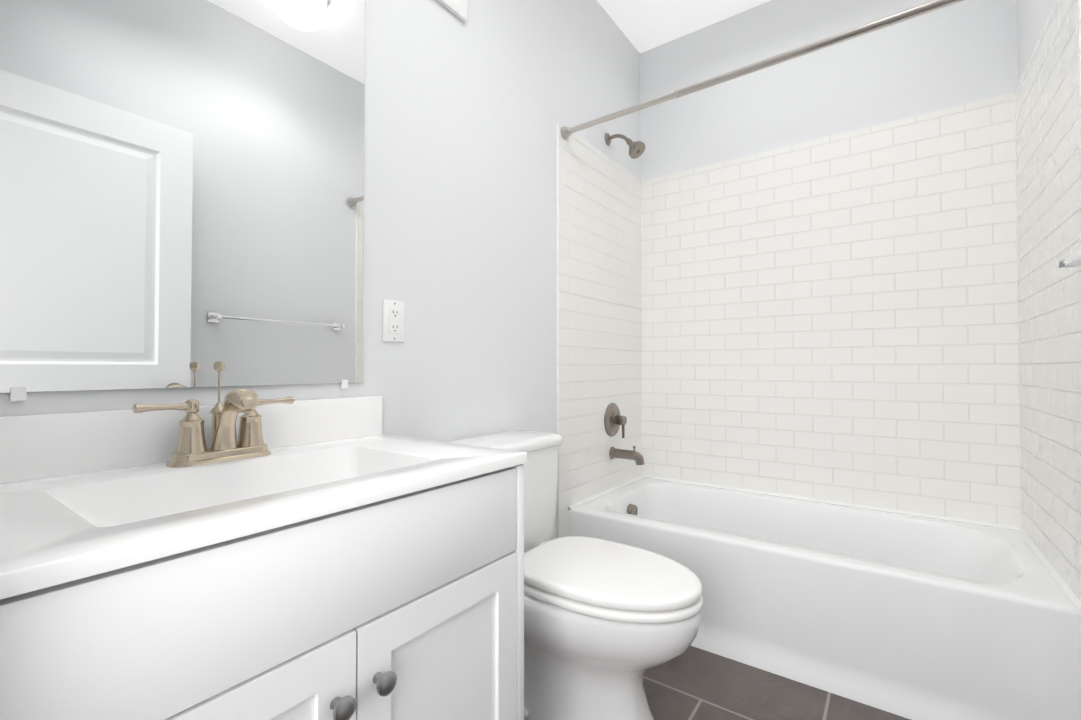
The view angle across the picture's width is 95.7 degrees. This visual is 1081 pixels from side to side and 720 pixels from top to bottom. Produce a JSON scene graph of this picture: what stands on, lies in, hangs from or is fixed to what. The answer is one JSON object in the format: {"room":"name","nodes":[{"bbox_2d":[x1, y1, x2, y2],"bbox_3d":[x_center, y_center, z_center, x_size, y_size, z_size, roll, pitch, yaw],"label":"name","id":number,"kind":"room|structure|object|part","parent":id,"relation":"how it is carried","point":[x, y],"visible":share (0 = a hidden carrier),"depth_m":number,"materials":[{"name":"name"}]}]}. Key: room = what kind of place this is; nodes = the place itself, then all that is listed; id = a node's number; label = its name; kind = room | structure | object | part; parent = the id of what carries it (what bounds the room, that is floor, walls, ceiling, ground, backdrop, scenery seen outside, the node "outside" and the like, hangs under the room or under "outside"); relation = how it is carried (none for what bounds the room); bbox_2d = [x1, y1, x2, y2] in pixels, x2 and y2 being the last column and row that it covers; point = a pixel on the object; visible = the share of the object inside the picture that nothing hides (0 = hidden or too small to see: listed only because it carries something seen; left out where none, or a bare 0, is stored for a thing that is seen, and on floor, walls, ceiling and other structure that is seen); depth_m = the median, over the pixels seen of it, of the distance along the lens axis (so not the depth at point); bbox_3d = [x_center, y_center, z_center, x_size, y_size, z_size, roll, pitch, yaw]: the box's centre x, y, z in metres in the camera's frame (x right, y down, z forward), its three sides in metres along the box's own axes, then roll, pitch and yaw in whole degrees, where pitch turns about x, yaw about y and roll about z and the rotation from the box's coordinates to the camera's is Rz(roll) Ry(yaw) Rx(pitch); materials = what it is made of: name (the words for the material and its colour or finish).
{"room":"bathroom","nodes":[
{"label":"bathroom","id":0,"kind":"room"},
{"bbox_2d":[0,0,639,540],"bbox_3d":[-0.229,-0.360,1.732,0.120,2.743,2.758,-1,-1,36],"label":"wall","id":1,"kind":"structure","parent":0,"point":[460,186],"depth_m":1.61,"materials":[{"name":"white paint"}]},
{"bbox_2d":[0,0,364,392],"bbox_3d":[-0.683,-0.502,0.997,0.005,1.114,0.733,-1,-1,36],"label":"mirror","id":2,"kind":"object","parent":1,"relation":"attached to","point":[181,193],"visible":1,"depth_m":0.96,"materials":[{"name":"white mirror"}]},
{"bbox_2d":[10,380,347,400],"bbox_3d":[-0.666,-0.502,1.019,0.008,1.142,0.588,-1,-1,36],"label":"clips","id":3,"kind":"object","parent":2,"relation":"attached to","point":[18,393],"visible":1,"depth_m":0.78,"materials":[{"name":"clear plastic"}]},
{"bbox_2d":[383,299,404,341],"bbox_3d":[-0.409,-0.109,1.368,0.009,0.116,0.072,-1,-1,36],"label":"outlet","id":4,"kind":"object","parent":1,"relation":"attached to","point":[393,321],"visible":1,"depth_m":1.36,"materials":[{"name":"white plastic"}]},
{"bbox_2d":[437,0,466,21],"bbox_3d":[-0.333,-1.261,1.486,0.016,0.300,0.300,-1,-1,36],"label":"air vent","id":5,"kind":"object","parent":1,"relation":"in","point":[458,8],"visible":0.98,"depth_m":1.57,"materials":[{"name":"white plastic"}]},
{"bbox_2d":[557,121,641,537],"bbox_3d":[0.317,0.012,2.371,0.010,2.018,0.834,-1,-1,36],"label":"wall tile","id":6,"kind":"structure","parent":1,"relation":"attached to","point":[599,318],"depth_m":2.28,"materials":[{"name":"white tile"}]},
{"bbox_2d":[604,403,626,437],"bbox_3d":[0.381,0.294,2.388,0.073,0.168,0.166,-1,-1,36],"label":"tub valve","id":7,"kind":"object","parent":6,"relation":"attached to","point":[614,420],"visible":1,"depth_m":2.37,"materials":[{"name":"silver metal"}]},
{"bbox_2d":[609,446,643,464],"bbox_3d":[0.419,0.455,2.358,0.169,0.087,0.062,-1,-1,36],"label":"tub spout","id":8,"kind":"object","parent":6,"relation":"attached to","point":[634,455],"visible":1,"depth_m":2.34,"materials":[{"name":"silver metal"}]},
{"bbox_2d":[561,0,964,139],"bbox_3d":[0.702,-0.970,1.627,1.505,0.052,0.076,-1,-1,36],"label":"curtain rod","id":9,"kind":"object","parent":6,"relation":"attached to","point":[884,22],"visible":1,"depth_m":1.56,"materials":[{"name":"silver metal"}]},
{"bbox_2d":[605,133,644,158],"bbox_3d":[0.409,-1.042,2.358,0.196,0.158,0.085,-1,-1,36],"label":"shower head","id":10,"kind":"object","parent":1,"relation":"attached to","point":[636,149],"visible":1,"depth_m":2.33},
{"bbox_2d":[597,0,770,52],"bbox_3d":[0.437,-1.788,1.272,1.764,0.100,2.758,-1,-1,36],"label":"ceiling","id":11,"kind":"structure","parent":0,"point":[644,25],"depth_m":2.44,"materials":[{"name":"white paint"}]},
{"bbox_2d":[643,646,909,719],"bbox_3d":[-0.027,1.045,0.587,1.764,0.100,4.344,-1,-1,36],"label":"floor","id":12,"kind":"structure","parent":0,"point":[692,683],"depth_m":1.47,"materials":[{"name":"tile"}]},
{"bbox_2d":[0,361,526,719],"bbox_3d":[-0.461,0.500,0.836,0.535,0.998,0.809,-1,-1,36],"label":"bathroom vanity","id":13,"kind":"object","parent":12,"relation":"on","point":[243,554],"visible":1,"depth_m":0.72,"materials":[{"name":"white paint"}]},
{"bbox_2d":[132,361,294,467],"bbox_3d":[-0.583,0.097,0.923,0.148,0.190,0.275,-1,-1,36],"label":"faucet","id":14,"kind":"object","parent":13,"relation":"on","point":[250,450],"depth_m":0.92,"materials":[{"name":"gold metal"}]},
{"bbox_3d":[-0.276,0.301,0.705,0.019,0.167,0.751,-1,-1,36],"label":"drawer","id":15,"kind":"part","parent":13,"relation":"part of","materials":[{"name":"white paint"}]},
{"bbox_3d":[-0.384,0.640,0.550,0.019,0.507,0.381,-1,-1,36],"label":"door","id":16,"kind":"part","parent":13,"relation":"part of","materials":[{"name":"white paint"}]},
{"bbox_3d":[-0.252,0.474,0.694,0.030,0.033,0.101,-1,-1,36],"label":"knob","id":17,"kind":"part","parent":13,"relation":"part of","materials":[{"name":"grey metal"}]},
{"bbox_3d":[-0.163,0.645,0.856,0.019,0.507,0.366,-1,-1,36],"label":"door","id":18,"kind":"part","parent":13,"relation":"part of","materials":[{"name":"white paint"}]},
{"bbox_2d":[449,430,702,719],"bbox_3d":[0.091,0.627,1.406,0.739,0.760,0.430,-1,-1,36],"label":"toilet","id":19,"kind":"object","parent":12,"relation":"on","point":[607,624],"visible":0.58,"depth_m":1.26,"materials":[{"name":"white ceramic"}]},
{"bbox_3d":[-0.122,0.268,1.565,0.214,0.037,0.430,-1,-1,36],"label":"lid","id":20,"kind":"part","parent":19,"relation":"part of","materials":[{"name":"white ceramic"}]},
{"bbox_3d":[-0.124,0.452,1.563,0.198,0.330,0.410,-1,-1,36],"label":"tank","id":21,"kind":"part","parent":19,"relation":"part of","materials":[{"name":"white ceramic"}]},
{"bbox_3d":[0.100,0.814,1.396,0.706,0.386,0.378,-1,-1,36],"label":"bowl","id":22,"kind":"part","parent":19,"relation":"part of","materials":[{"name":"white ceramic"}]},
{"bbox_3d":[0.176,0.590,1.345,0.529,0.056,0.372,-1,-1,36],"label":"seat","id":23,"kind":"part","parent":19,"relation":"part of","materials":[{"name":"white plastic"}]},
{"bbox_2d":[567,475,1080,719],"bbox_3d":[0.938,0.817,1.927,1.503,0.396,0.786,-1,-1,36],"label":"bathtub","id":24,"kind":"object","parent":12,"relation":"on","point":[912,615],"visible":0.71,"depth_m":1.55,"materials":[{"name":"white ceramic"}]},
{"bbox_2d":[640,0,1017,180],"bbox_3d":[1.209,-0.351,2.320,1.524,2.743,0.120,-1,-1,36],"label":"wall","id":25,"kind":"structure","parent":0,"point":[961,53],"depth_m":2.24,"materials":[{"name":"white paint"}]},
{"bbox_2d":[641,92,1020,526],"bbox_3d":[1.171,-0.183,2.265,1.504,1.630,0.010,-1,-1,36],"label":"wall tile","id":26,"kind":"structure","parent":25,"relation":"attached to","point":[833,318],"depth_m":2.13,"materials":[{"name":"white tile"}]},
{"bbox_2d":[1017,0,1054,83],"bbox_3d":[1.104,-0.374,0.769,0.120,2.743,2.758,-1,-1,36],"label":"wall","id":27,"kind":"structure","parent":0,"point":[1032,16],"depth_m":1.69,"materials":[{"name":"white paint"}]},
{"bbox_2d":[1015,0,1080,600],"bbox_3d":[1.560,-0.001,1.507,0.010,2.018,0.779,-1,-1,36],"label":"wall tile","id":28,"kind":"structure","parent":27,"relation":"attached to","point":[1048,132],"depth_m":1.43,"materials":[{"name":"white tile"}]},
{"bbox_2d":[1056,249,1080,268],"bbox_3d":[1.044,-0.227,0.854,0.078,0.048,0.688,-1,-1,36],"label":"towel bar","id":29,"kind":"object","parent":28,"relation":"attached to","point":[1073,260],"visible":1,"depth_m":1.11,"materials":[{"name":"silver metal"}]}
]}

